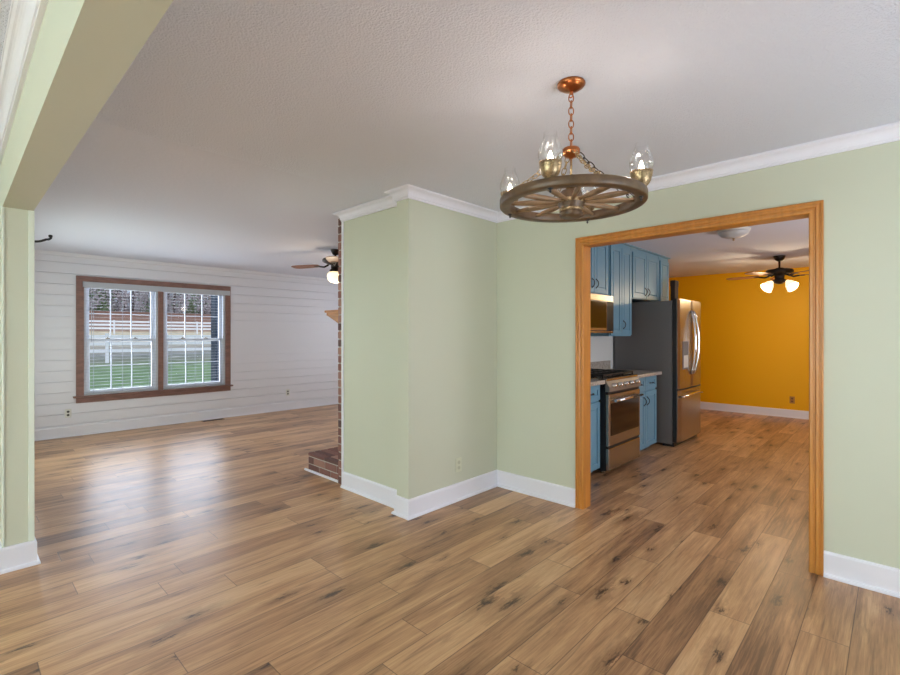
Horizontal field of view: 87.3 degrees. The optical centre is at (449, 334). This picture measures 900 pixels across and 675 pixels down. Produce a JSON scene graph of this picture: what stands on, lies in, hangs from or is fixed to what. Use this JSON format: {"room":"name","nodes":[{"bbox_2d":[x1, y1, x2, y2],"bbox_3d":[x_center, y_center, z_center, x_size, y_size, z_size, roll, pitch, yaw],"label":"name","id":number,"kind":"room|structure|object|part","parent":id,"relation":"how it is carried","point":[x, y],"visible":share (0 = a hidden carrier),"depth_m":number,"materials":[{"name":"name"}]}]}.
{"room":"dining room","nodes":[
{"label":"dining room","id":0,"kind":"room"},
{"bbox_2d":[0,0,172,546],"bbox_3d":[-1.806,0.127,2.075,10.475,2.446,0.133,0,0,43],"label":"wall header","id":1,"kind":"structure","parent":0,"point":[83,49],"depth_m":1.80,"materials":[{"name":"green paint"}]},
{"bbox_2d":[2,207,34,547],"bbox_3d":[-2.498,0.240,2.730,0.008,1.940,0.140,0,0,43],"label":"trim","id":2,"kind":"structure","parent":1,"relation":"attached to","point":[31,214],"depth_m":2.77,"materials":[{"name":"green paint"}]},
{"bbox_2d":[0,538,40,574],"bbox_3d":[-4.046,1.280,4.192,4.310,0.140,0.193,0,0,43],"label":"baseboard","id":3,"kind":"structure","parent":1,"relation":"attached to","point":[15,557],"depth_m":2.72,"materials":[{"name":"white paint"}]},
{"bbox_2d":[0,0,47,164],"bbox_3d":[-0.975,-1.044,1.152,8.000,0.078,0.066,0,0,43],"label":"trim","id":4,"kind":"structure","parent":1,"relation":"attached to","point":[25,18],"depth_m":1.75,"materials":[{"name":"white paint"}]},
{"bbox_2d":[35,235,52,242],"bbox_3d":[-3.323,-0.748,3.764,0.030,0.136,0.237,0,0,43],"label":"wall hook","id":5,"kind":"object","parent":1,"relation":"attached to","point":[49,236],"visible":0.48,"depth_m":3.81,"materials":[{"name":"black metal"}]},
{"bbox_2d":[35,249,338,429],"bbox_3d":[-3.563,0.127,7.912,0.160,2.446,6.200,0,0,43],"label":"wall","id":6,"kind":"structure","parent":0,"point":[283,338],"depth_m":7.79,"materials":[{"name":"white wood"}]},
{"bbox_2d":[65,409,70,417],"bbox_3d":[-5.060,1.040,6.248,0.010,0.114,0.070,0,0,43],"label":"wall outlet","id":7,"kind":"object","parent":6,"relation":"attached to","point":[67,411],"visible":1,"depth_m":6.24,"materials":[{"name":"white plastic"}]},
{"bbox_2d":[73,275,232,402],"bbox_3d":[-4.341,0.060,7.067,0.170,1.710,2.075,0,0,43],"label":"window","id":8,"kind":"structure","parent":6,"relation":"attached to","point":[161,340],"depth_m":7.01,"materials":[{"name":"brown wood"}]},
{"bbox_3d":[-4.710,-0.295,6.750,0.036,0.780,0.827,0,0,43],"label":"sash","id":9,"kind":"part","parent":8,"relation":"part of","materials":[{"name":"white plastic"}]},
{"bbox_3d":[-4.681,0.427,6.723,0.036,0.745,0.827,0,0,43],"label":"sash","id":10,"kind":"part","parent":8,"relation":"part of","materials":[{"name":"white plastic"}]},
{"bbox_3d":[-4.050,-0.295,7.448,0.036,0.780,0.842,0,0,43],"label":"sash","id":11,"kind":"part","parent":8,"relation":"part of","materials":[{"name":"white plastic"}]},
{"bbox_3d":[-4.021,0.427,7.421,0.036,0.745,0.842,0,0,43],"label":"sash","id":12,"kind":"part","parent":8,"relation":"part of","materials":[{"name":"white plastic"}]},
{"bbox_2d":[83,281,229,394],"bbox_3d":[-4.284,0.046,7.051,0.084,1.532,1.930,0,0,43],"label":"window blind","id":13,"kind":"object","parent":6,"relation":"attached to","point":[93,285],"visible":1,"depth_m":6.93,"materials":[{"name":"grey plastic"}]},
{"bbox_3d":[-4.649,-0.657,6.695,0.043,0.045,0.876,0,0,43],"label":"head rail","id":14,"kind":"part","parent":13,"relation":"part of","materials":[{"name":"grey plastic"}]},
{"bbox_3d":[-4.649,0.803,6.694,0.042,0.018,0.876,0,0,43],"label":"rail","id":15,"kind":"part","parent":13,"relation":"part of","materials":[{"name":"grey plastic"}]},
{"bbox_3d":[-3.991,-0.657,7.391,0.043,0.045,0.888,0,0,43],"label":"head rail","id":16,"kind":"part","parent":13,"relation":"part of","materials":[{"name":"grey"}]},
{"bbox_3d":[-3.990,0.803,7.390,0.042,0.018,0.888,0,0,43],"label":"rail","id":17,"kind":"part","parent":13,"relation":"part of","materials":[{"name":"grey plastic"}]},
{"bbox_2d":[35,396,338,440],"bbox_3d":[-3.470,1.280,7.915,0.030,0.140,6.067,0,0,43],"label":"baseboard","id":18,"kind":"structure","parent":6,"relation":"attached to","point":[94,428],"depth_m":7.12,"materials":[{"name":"white wood"}]},
{"bbox_2d":[344,198,496,498],"bbox_3d":[-0.292,0.127,4.187,0.965,2.446,1.057,0,0,43],"label":"wall pillar","id":19,"kind":"structure","parent":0,"point":[420,278],"depth_m":3.83,"materials":[{"name":"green paint"}]},
{"bbox_2d":[341,222,343,484],"bbox_3d":[-0.951,0.165,4.194,0.022,2.370,0.022,0,0,43],"label":"trim","id":20,"kind":"structure","parent":19,"relation":"attached to","point":[342,223],"depth_m":4.18,"materials":[{"name":"white paint"}]},
{"bbox_2d":[340,470,574,519],"bbox_3d":[0.014,1.280,3.833,1.945,0.140,0.786,0,0,-2],"label":"baseboard","id":21,"kind":"structure","parent":19,"relation":"attached to","point":[408,509],"depth_m":3.86,"materials":[{"name":"white paint"}]},
{"bbox_2d":[456,457,461,472],"bbox_3d":[0.071,1.065,3.862,0.010,0.114,0.070,0,0,43],"label":"wall outlet","id":22,"kind":"object","parent":19,"relation":"attached to","point":[458,460],"visible":1,"depth_m":3.86,"materials":[{"name":"beige plastic"}]},
{"bbox_2d":[0,404,899,674],"bbox_3d":[-0.126,1.410,3.869,10.700,0.120,13.650,0,0,43],"label":"floor","id":23,"kind":"structure","parent":0,"point":[197,547],"depth_m":2.68,"materials":[{"name":"brown wood"}]},
{"bbox_2d":[304,468,337,482],"bbox_3d":[-1.199,1.339,4.474,0.690,0.022,0.018,0,0,43],"label":"trim","id":24,"kind":"structure","parent":23,"relation":"on","point":[305,469],"depth_m":4.49,"materials":[{"name":"white paint"}]},
{"bbox_2d":[308,218,340,483],"bbox_3d":[-0.263,0.134,5.417,0.677,2.433,2.690,0,0,43],"label":"brick fireplace","id":25,"kind":"object","parent":23,"relation":"on","point":[327,462],"visible":0.04,"depth_m":4.27,"materials":[{"name":"red brick"}]},
{"bbox_2d":[324,310,338,323],"bbox_3d":[-0.226,-0.126,5.375,0.350,0.222,2.524,0,0,43],"label":"mantel shelf","id":26,"kind":"object","parent":25,"relation":"attached to","point":[333,314],"visible":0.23,"depth_m":4.49,"materials":[{"name":"brown wood"}]},
{"bbox_3d":[-0.226,-0.226,5.375,0.350,0.022,2.524,0,0,43],"label":"shelf","id":27,"kind":"part","parent":26,"relation":"part of","materials":[{"name":"brown wood"}]},
{"bbox_2d":[591,385,599,472],"bbox_3d":[0.973,0.912,4.486,0.647,0.875,0.815,0,0,43],"label":"base cabinet","id":28,"kind":"object","parent":23,"relation":"on","point":[595,390],"visible":0.16,"depth_m":4.51,"materials":[{"name":"blue paint"}]},
{"bbox_3d":[1.316,0.557,4.439,0.018,0.145,0.390,0,0,43],"label":"drawer","id":29,"kind":"part","parent":28,"relation":"part of","materials":[{"name":"blue paint"}]},
{"bbox_2d":[591,379,604,385],"bbox_3d":[0.972,0.402,4.473,0.664,0.144,0.835,0,0,43],"label":"countertop","id":30,"kind":"structure","parent":28,"relation":"on","point":[594,382],"depth_m":4.46,"materials":[{"name":"stone"}]},
{"bbox_2d":[591,369,643,472],"bbox_3d":[1.560,0.869,5.024,0.743,0.962,0.761,0,0,43],"label":"gas range","id":31,"kind":"object","parent":23,"relation":"on","point":[619,401],"visible":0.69,"depth_m":4.71,"materials":[{"name":"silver metal"}]},
{"bbox_2d":[596,384,606,470],"bbox_3d":[1.526,0.885,5.056,0.650,0.870,0.761,0,0,43],"label":"base cabinet","id":32,"kind":"object","parent":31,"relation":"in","point":[603,388],"depth_m":4.57,"materials":[{"name":"blue wood"}]},
{"bbox_2d":[591,374,637,380],"bbox_3d":[1.529,0.438,5.052,0.660,0.025,0.761,0,0,43],"label":"cooktop","id":33,"kind":"object","parent":31,"relation":"in","point":[613,377],"depth_m":4.79,"materials":[{"name":"black metal"}]},
{"bbox_3d":[1.752,0.487,4.842,0.112,0.125,0.761,0,0,43],"label":"control panel","id":34,"kind":"part","parent":31,"relation":"part of","materials":[{"name":"silver metal"}]},
{"bbox_3d":[1.775,1.205,4.820,0.036,0.210,0.755,0,0,43],"label":"warming drawer","id":35,"kind":"part","parent":31,"relation":"part of","materials":[{"name":"silver metal"}]},
{"bbox_3d":[1.775,0.827,4.820,0.036,0.497,0.755,0,0,43],"label":"oven door","id":36,"kind":"part","parent":31,"relation":"part of","materials":[{"name":"silver metal"}]},
{"bbox_3d":[1.790,0.823,4.809,0.004,0.315,0.676,0,0,43],"label":"oven glass","id":37,"kind":"part","parent":31,"relation":"part of","materials":[{"name":"black glass"}]},
{"bbox_3d":[1.808,0.635,4.789,0.059,0.026,0.661,0,0,43],"label":"oven handle","id":38,"kind":"part","parent":31,"relation":"part of","materials":[{"name":"silver metal"}]},
{"bbox_2d":[639,375,656,449],"bbox_3d":[2.029,0.912,5.603,0.647,0.875,0.710,0,0,43],"label":"base cabinet","id":39,"kind":"object","parent":23,"relation":"on","point":[648,401],"visible":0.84,"depth_m":5.47,"materials":[{"name":"blue paint"}]},
{"bbox_2d":[591,360,661,377],"bbox_3d":[2.045,0.402,5.607,0.664,0.144,0.742,0,0,43],"label":"countertop","id":40,"kind":"structure","parent":39,"relation":"on","point":[599,364],"depth_m":5.73,"materials":[{"name":"stone"}]},
{"bbox_3d":[2.117,0.557,5.286,0.018,0.145,0.330,0,0,43],"label":"drawer","id":41,"kind":"part","parent":39,"relation":"part of","materials":[{"name":"blue paint"}]},
{"bbox_3d":[2.117,0.970,5.286,0.018,0.640,0.330,0,0,43],"label":"door","id":42,"kind":"part","parent":39,"relation":"part of","materials":[{"name":"blue paint"}]},
{"bbox_3d":[2.354,0.970,5.537,0.018,0.640,0.340,0,0,43],"label":"door","id":43,"kind":"part","parent":39,"relation":"part of","materials":[{"name":"blue paint"}]},
{"bbox_3d":[2.354,0.557,5.537,0.018,0.145,0.340,0,0,43],"label":"drawer","id":44,"kind":"part","parent":39,"relation":"part of","materials":[{"name":"blue paint"}]},
{"bbox_2d":[614,299,702,446],"bbox_3d":[2.786,0.458,6.203,0.885,1.785,0.917,0,0,43],"label":"refrigerator","id":45,"kind":"object","parent":23,"relation":"on","point":[665,337],"visible":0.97,"depth_m":5.81,"materials":[{"name":"grey metal"}]},
{"bbox_2d":[670,280,678,300],"bbox_3d":[3.054,-0.577,6.416,0.066,0.320,0.146,0,0,43],"label":"storage box","id":46,"kind":"object","parent":45,"relation":"on","point":[674,284],"visible":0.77,"depth_m":6.37,"materials":[{"name":"brown"}]},
{"bbox_3d":[2.866,0.107,5.812,0.077,1.085,0.454,0,0,43],"label":"french door","id":47,"kind":"part","parent":45,"relation":"part of","materials":[{"name":"silver metal"}]},
{"bbox_3d":[3.025,0.980,5.979,0.077,0.620,0.915,0,0,43],"label":"freezer drawer","id":48,"kind":"part","parent":45,"relation":"part of","materials":[{"name":"silver metal"}]},
{"bbox_3d":[3.072,0.735,5.934,0.079,0.055,0.808,0,0,43],"label":"drawer handle","id":49,"kind":"part","parent":45,"relation":"part of","materials":[{"name":"silver metal"}]},
{"bbox_3d":[3.041,0.095,5.890,0.032,0.802,0.089,0,0,-28],"label":"door handle","id":50,"kind":"part","parent":45,"relation":"part of","materials":[{"name":"silver metal"}]},
{"bbox_3d":[3.183,0.107,6.146,0.077,1.085,0.454,0,0,43],"label":"french door","id":51,"kind":"part","parent":45,"relation":"part of","materials":[{"name":"silver metal"}]},
{"bbox_3d":[3.114,0.095,5.968,0.089,0.802,0.032,0,0,25],"label":"door handle","id":52,"kind":"part","parent":45,"relation":"part of","materials":[{"name":"silver metal"}]},
{"bbox_2d":[0,0,899,277],"bbox_3d":[-0.126,-1.167,3.869,10.700,0.167,13.650,0,0,43],"label":"ceiling","id":53,"kind":"structure","parent":0,"point":[372,97],"depth_m":2.27,"materials":[{"name":"white paint"}]},
{"bbox_2d":[291,249,338,282],"bbox_3d":[-1.410,-0.875,6.127,1.167,0.430,1.088,0,0,43],"label":"ceiling fan","id":54,"kind":"object","parent":53,"relation":"hanging from","point":[332,276],"visible":0.71,"depth_m":5.96,"materials":[{"name":"brown metal"}]},
{"bbox_3d":[-1.885,-0.894,6.178,0.420,0.024,0.143,0,0,20],"label":"blade","id":55,"kind":"part","parent":54,"relation":"part of","materials":[{"name":"brown wood"}]},
{"bbox_3d":[-1.388,-0.894,5.578,0.143,0.024,0.420,0,0,-10],"label":"blade","id":56,"kind":"part","parent":54,"relation":"part of","materials":[{"name":"brown wood"}]},
{"bbox_3d":[-1.463,-0.733,6.021,0.210,0.145,0.210,0,0,43],"label":"lamp shade","id":57,"kind":"part","parent":54,"relation":"part of","materials":[{"name":"beige glass"}]},
{"bbox_2d":[500,76,653,223],"bbox_3d":[0.522,-0.794,2.031,0.611,0.578,0.611,0,0,-34],"label":"chandelier","id":58,"kind":"object","parent":53,"relation":"hanging from","point":[573,206],"visible":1,"depth_m":1.98,"materials":[{"name":"brown wood"}]},
{"bbox_3d":[0.366,-0.692,2.015,0.256,0.197,0.023,0,0,-6],"label":"rim chain","id":59,"kind":"part","parent":58,"relation":"part of","materials":[{"name":"gold metal"}]},
{"bbox_3d":[0.380,-0.653,1.786,0.026,0.092,0.025,0,0,43],"label":"bulb","id":60,"kind":"part","parent":58,"relation":"part of","materials":[{"name":"beige glass"}]},
{"bbox_3d":[0.505,-0.690,2.188,0.023,0.196,0.255,0,0,-6],"label":"rim chain","id":61,"kind":"part","parent":58,"relation":"part of","materials":[{"name":"gold metal"}]},
{"bbox_3d":[0.522,-0.921,2.031,0.020,0.233,0.020,0,0,43],"label":"chain","id":62,"kind":"part","parent":58,"relation":"part of","materials":[{"name":"orange metal"}]},
{"bbox_3d":[0.522,-0.717,2.031,0.009,0.087,0.009,0,0,21],"label":"rod","id":63,"kind":"part","parent":58,"relation":"part of","materials":[{"name":"gold metal"}]},
{"bbox_3d":[0.538,-0.691,1.875,0.023,0.195,0.255,0,0,-6],"label":"rim chain","id":64,"kind":"part","parent":58,"relation":"part of","materials":[{"name":"gold metal"}]},
{"bbox_3d":[0.677,-0.691,2.047,0.257,0.198,0.023,0,0,-6],"label":"rim chain","id":65,"kind":"part","parent":58,"relation":"part of","materials":[{"name":"brown metal"}]},
{"bbox_3d":[0.767,-0.653,1.889,0.026,0.092,0.025,0,0,43],"label":"bulb","id":66,"kind":"part","parent":58,"relation":"part of","materials":[{"name":"beige glass"}]},
{"bbox_2d":[717,226,750,240],"bbox_3d":[2.934,-1.030,4.878,0.300,0.120,0.300,0,0,43],"label":"dome light","id":67,"kind":"object","parent":53,"relation":"attached to","point":[733,233],"visible":0.96,"depth_m":4.79,"materials":[{"name":"white glass"}]},
{"bbox_3d":[2.934,-1.034,4.878,0.280,0.072,0.280,0,0,43],"label":"lamp shade","id":68,"kind":"part","parent":67,"relation":"part of","materials":[{"name":"white glass"}]},
{"bbox_2d":[726,255,808,292],"bbox_3d":[4.533,-0.841,6.552,1.242,0.498,1.265,0,0,43],"label":"ceiling fan","id":69,"kind":"object","parent":53,"relation":"hanging from","point":[779,273],"visible":0.98,"depth_m":6.45,"materials":[{"name":"brown metal"}]},
{"bbox_3d":[4.252,-0.825,6.851,0.143,0.024,0.420,0,0,-42],"label":"blade","id":70,"kind":"part","parent":69,"relation":"part of","materials":[{"name":"brown wood"}]},
{"bbox_3d":[4.138,-0.825,6.335,0.420,0.024,0.143,0,0,-24],"label":"blade","id":71,"kind":"part","parent":69,"relation":"part of","materials":[{"name":"brown wood"}]},
{"bbox_3d":[4.357,-0.669,6.486,0.142,0.155,0.151,0,0,43],"label":"lamp shade","id":72,"kind":"part","parent":69,"relation":"part of","materials":[{"name":"beige glass"}]},
{"bbox_3d":[4.580,-0.669,6.321,0.151,0.155,0.142,0,0,43],"label":"lamp shade","id":73,"kind":"part","parent":69,"relation":"part of","materials":[{"name":"beige glass"}]},
{"bbox_2d":[591,300,606,330],"bbox_3d":[1.420,-0.228,5.130,0.412,0.415,0.765,0,0,43],"label":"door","id":74,"kind":"structure","parent":0,"point":[598,307],"depth_m":5.01,"materials":[{"name":"black glass"}]},
{"bbox_2d":[591,336,613,368],"bbox_3d":[1.615,0.127,5.674,0.050,2.446,3.535,0,0,43],"label":"wall","id":75,"kind":"structure","parent":0,"point":[602,347],"depth_m":5.97,"materials":[{"name":"white paint"}]},
{"bbox_2d":[591,245,608,294],"bbox_3d":[1.414,-0.757,5.135,0.396,0.635,0.775,0,0,43],"label":"upper cabinet","id":76,"kind":"object","parent":75,"relation":"attached to","point":[599,255],"visible":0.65,"depth_m":5.13,"materials":[{"name":"blue paint"}]},
{"bbox_3d":[1.399,-0.735,4.891,0.018,0.570,0.370,0,0,43],"label":"door","id":77,"kind":"part","parent":76,"relation":"part of","materials":[{"name":"blue paint"}]},
{"bbox_2d":[591,293,613,332],"bbox_3d":[1.420,-0.228,5.130,0.412,0.415,0.765,0,0,43],"label":"microwave oven","id":78,"kind":"object","parent":76,"relation":"attached to","point":[602,306],"visible":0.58,"depth_m":5.06,"materials":[{"name":"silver metal"}]},
{"bbox_3d":[1.554,-0.400,5.003,0.024,0.070,0.765,0,0,43],"label":"vent panel","id":79,"kind":"part","parent":78,"relation":"part of","materials":[{"name":"silver metal"}]},
{"bbox_3d":[1.761,-0.203,5.218,0.028,0.317,0.167,0,0,43],"label":"keypad panel","id":80,"kind":"part","parent":78,"relation":"part of","materials":[{"name":"black metal"}]},
{"bbox_2d":[621,243,669,258],"bbox_3d":[2.066,-1.083,5.840,0.376,0.014,2.695,0,0,43],"label":"crown molding","id":81,"kind":"structure","parent":76,"relation":"attached to","point":[621,243],"depth_m":6.06,"materials":[{"name":"blue paint"}]},
{"bbox_2d":[591,360,609,368],"bbox_3d":[1.811,0.383,5.828,0.021,0.106,0.742,0,0,43],"label":"backsplash","id":82,"kind":"structure","parent":75,"relation":"attached to","point":[599,364],"depth_m":5.89,"materials":[{"name":"stone"}]},
{"bbox_2d":[591,244,631,335],"bbox_3d":[1.893,-0.530,5.642,0.396,1.090,0.600,0,0,43],"label":"upper cabinet","id":83,"kind":"object","parent":75,"relation":"attached to","point":[620,255],"visible":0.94,"depth_m":5.52,"materials":[{"name":"blue paint"}]},
{"bbox_3d":[1.909,-0.510,5.431,0.018,1.020,0.285,0,0,43],"label":"door","id":84,"kind":"part","parent":83,"relation":"part of","materials":[{"name":"blue paint"}]},
{"bbox_3d":[2.108,-0.510,5.641,0.018,1.020,0.275,0,0,43],"label":"door","id":85,"kind":"part","parent":83,"relation":"part of","materials":[{"name":"blue paint"}]},
{"bbox_2d":[631,247,658,301],"bbox_3d":[2.419,-0.762,6.198,0.396,0.625,0.910,0,0,43],"label":"upper cabinet","id":86,"kind":"object","parent":75,"relation":"attached to","point":[645,265],"visible":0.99,"depth_m":6.05,"materials":[{"name":"blue paint"}]},
{"bbox_3d":[2.378,-0.740,5.926,0.018,0.560,0.420,0,0,43],"label":"door","id":87,"kind":"part","parent":86,"relation":"part of","materials":[{"name":"blue paint"}]},
{"bbox_3d":[2.675,-0.740,6.241,0.018,0.560,0.425,0,0,43],"label":"door","id":88,"kind":"part","parent":86,"relation":"part of","materials":[{"name":"blue paint"}]},
{"bbox_2d":[658,256,668,300],"bbox_3d":[2.854,-0.762,6.681,0.364,0.625,0.370,0,0,43],"label":"upper cabinet","id":89,"kind":"object","parent":75,"relation":"attached to","point":[663,262],"visible":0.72,"depth_m":6.54,"materials":[{"name":"blue paint"}]},
{"bbox_2d":[497,141,899,568],"bbox_3d":[2.257,0.127,2.569,5.250,2.446,0.095,0,0,43],"label":"wall","id":90,"kind":"structure","parent":0,"point":[859,189],"depth_m":2.65,"materials":[{"name":"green paint"}]},
{"bbox_2d":[333,121,899,222],"bbox_3d":[1.516,-1.044,2.432,6.138,0.078,1.123,0,0,43],"label":"trim","id":91,"kind":"structure","parent":90,"relation":"attached to","point":[887,133],"depth_m":3.02,"materials":[{"name":"white paint"}]},
{"bbox_2d":[575,200,823,575],"bbox_3d":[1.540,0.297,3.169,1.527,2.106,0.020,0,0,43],"label":"trim","id":92,"kind":"structure","parent":90,"relation":"attached to","point":[815,209],"depth_m":2.69,"materials":[{"name":"brown wood"}]},
{"bbox_2d":[823,550,899,597],"bbox_3d":[3.107,1.280,1.680,2.794,0.140,0.030,0,0,43],"label":"baseboard","id":93,"kind":"structure","parent":90,"relation":"attached to","point":[876,577],"depth_m":2.52,"materials":[{"name":"white paint"}]},
{"bbox_2d":[669,267,808,410],"bbox_3d":[5.427,0.127,7.922,8.200,2.446,0.130,0,0,43],"label":"wall","id":94,"kind":"structure","parent":0,"point":[755,341],"depth_m":8.08,"materials":[{"name":"orange paint"}]},
{"bbox_2d":[701,402,808,419],"bbox_3d":[5.045,1.285,8.173,7.100,0.130,0.030,0,0,43],"label":"baseboard","id":95,"kind":"structure","parent":94,"relation":"attached to","point":[788,413],"depth_m":8.01,"materials":[{"name":"white paint"}]},
{"bbox_2d":[790,396,794,403],"bbox_3d":[5.576,1.060,7.685,0.070,0.114,0.010,0,0,43],"label":"wall outlet","id":96,"kind":"object","parent":94,"relation":"attached to","point":[792,399],"visible":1,"depth_m":7.68,"materials":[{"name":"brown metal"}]},
{"label":"outside","id":97,"kind":"structure","parent":0,"visible":0},
{"bbox_2d":[89,311,210,389],"bbox_3d":[-55.390,-2.276,107.432,211.880,7.749,200.000,0,0,43],"label":"ground","id":98,"kind":"structure","parent":97,"point":[143,371],"depth_m":27.50,"materials":[{"name":"green plant"}]},
{"bbox_2d":[89,289,100,310],"bbox_3d":[-67.005,-9.565,84.956,6.481,11.146,6.835,0,0,43],"label":"evergreen tree","id":99,"kind":"object","parent":98,"relation":"on","point":[99,309],"visible":0.04,"depth_m":86.23,"materials":[{"name":"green plant"}]},
{"bbox_2d":[89,288,106,309],"bbox_3d":[-62.071,-9.143,80.339,6.439,10.750,6.259,0,0,43],"label":"bare tree","id":100,"kind":"object","parent":98,"relation":"on","point":[93,292],"visible":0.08,"depth_m":81.22,"materials":[{"name":"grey plant"}]},
{"bbox_2d":[89,289,114,310],"bbox_3d":[-77.218,-9.891,104.801,6.397,11.196,6.759,0,0,43],"label":"evergreen tree","id":101,"kind":"object","parent":98,"relation":"on","point":[96,289],"visible":0.07,"depth_m":104.01,"materials":[{"name":"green plant"}]},
{"bbox_2d":[93,289,122,310],"bbox_3d":[-72.138,-10.321,100.153,6.842,12.429,7.247,0,0,43],"label":"evergreen tree","id":102,"kind":"object","parent":98,"relation":"on","point":[104,306],"visible":0.09,"depth_m":98.91,"materials":[{"name":"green plant"}]},
{"bbox_2d":[101,290,128,311],"bbox_3d":[-67.200,-10.139,95.324,6.479,12.255,6.024,0,0,43],"label":"bare tree","id":103,"kind":"object","parent":98,"relation":"on","point":[107,298],"visible":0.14,"depth_m":94.37,"materials":[{"name":"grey plant"}]},
{"bbox_2d":[107,289,141,311],"bbox_3d":[-62.248,-9.158,90.461,6.943,10.500,6.835,0,0,43],"label":"bare tree","id":104,"kind":"object","parent":98,"relation":"on","point":[117,299],"visible":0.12,"depth_m":90.02,"materials":[{"name":"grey plant"}]},
{"bbox_2d":[112,290,149,311],"bbox_3d":[-57.496,-8.505,85.336,5.707,9.369,5.877,0,0,43],"label":"bare tree","id":105,"kind":"object","parent":98,"relation":"on","point":[133,292],"visible":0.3,"depth_m":85.22,"materials":[{"name":"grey plant"}]},
{"bbox_2d":[135,292,149,311],"bbox_3d":[-71.431,-10.146,111.096,6.174,11.732,6.357,0,0,43],"label":"bare tree","id":106,"kind":"object","parent":98,"relation":"on","point":[138,292],"visible":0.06,"depth_m":110.56,"materials":[{"name":"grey plant"}]},
{"bbox_2d":[141,292,149,311],"bbox_3d":[-66.600,-9.858,105.986,6.521,11.361,6.739,0,0,43],"label":"bare tree","id":107,"kind":"object","parent":98,"relation":"on","point":[146,297],"visible":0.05,"depth_m":104.79,"materials":[{"name":"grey plant"}]},
{"bbox_2d":[89,333,210,362],"bbox_3d":[-11.844,0.694,29.574,0.190,1.530,21.360,0,0,43],"label":"rail fence","id":108,"kind":"object","parent":98,"relation":"on","point":[106,344],"visible":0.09,"depth_m":24.80,"materials":[{"name":"white paint"}]},
{"bbox_3d":[-17.295,0.694,23.787,0.160,1.530,0.160,0,0,43],"label":"post","id":109,"kind":"part","parent":108,"relation":"part of","materials":[{"name":"white paint"}]},
{"bbox_2d":[89,320,210,333],"bbox_3d":[-25.068,-0.820,63.618,0.190,1.580,42.160,0,0,43],"label":"rail fence","id":110,"kind":"object","parent":98,"relation":"on","point":[113,321],"visible":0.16,"depth_m":53.46,"materials":[{"name":"white paint"}]},
{"bbox_2d":[145,293,172,311],"bbox_3d":[-61.683,-10.135,100.892,5.934,12.416,6.471,0,0,43],"label":"evergreen tree","id":111,"kind":"object","parent":98,"relation":"on","point":[149,293],"visible":0.02,"depth_m":99.47,"materials":[{"name":"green plant"}]},
{"bbox_2d":[167,294,182,310],"bbox_3d":[-57.236,-9.791,95.705,6.742,11.612,6.767,0,0,43],"label":"bare tree","id":112,"kind":"object","parent":98,"relation":"on","point":[168,305],"visible":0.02,"depth_m":95.69,"materials":[{"name":"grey plant"}]},
{"bbox_2d":[167,293,190,312],"bbox_3d":[-52.642,-8.510,90.196,6.770,9.385,6.477,0,0,43],"label":"bare tree","id":113,"kind":"object","parent":98,"relation":"on","point":[174,308],"visible":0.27,"depth_m":90.01,"materials":[{"name":"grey plant"}]},
{"bbox_2d":[176,294,190,313],"bbox_3d":[-65.516,-10.099,117.459,6.513,11.500,6.498,0,0,43],"label":"bare tree","id":114,"kind":"object","parent":98,"relation":"on","point":[178,294],"visible":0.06,"depth_m":116.93,"materials":[{"name":"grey plant"}]},
{"bbox_2d":[181,294,200,313],"bbox_3d":[-61.038,-9.761,111.977,5.947,11.191,5.758,0,0,43],"label":"bare tree","id":115,"kind":"object","parent":98,"relation":"on","point":[188,294],"visible":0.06,"depth_m":111.27,"materials":[{"name":"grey plant"}]},
{"bbox_2d":[185,294,209,313],"bbox_3d":[-56.608,-10.243,106.541,5.863,12.489,6.000,0,0,43],"label":"evergreen tree","id":116,"kind":"object","parent":98,"relation":"on","point":[191,306],"visible":0.11,"depth_m":105.62,"materials":[{"name":"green plant"}]},
{"bbox_2d":[191,294,210,313],"bbox_3d":[-52.474,-9.159,100.897,5.801,10.570,6.116,0,0,43],"label":"bare tree","id":117,"kind":"object","parent":98,"relation":"on","point":[197,309],"visible":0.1,"depth_m":100.48,"materials":[{"name":"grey plant"}]},
{"bbox_2d":[195,294,210,313],"bbox_3d":[-48.133,-9.316,94.951,6.755,11.028,6.587,0,0,43],"label":"bare tree","id":118,"kind":"object","parent":98,"relation":"on","point":[206,296],"visible":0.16,"depth_m":94.56,"materials":[{"name":"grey plant"}]},
{"bbox_2d":[211,295,218,381],"bbox_3d":[-4.502,0.175,9.212,0.300,2.850,0.300,0,0,43],"label":"porch post","id":119,"kind":"object","parent":98,"relation":"on","point":[214,304],"visible":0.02,"depth_m":9.07,"materials":[{"name":"blue"}]}
]}

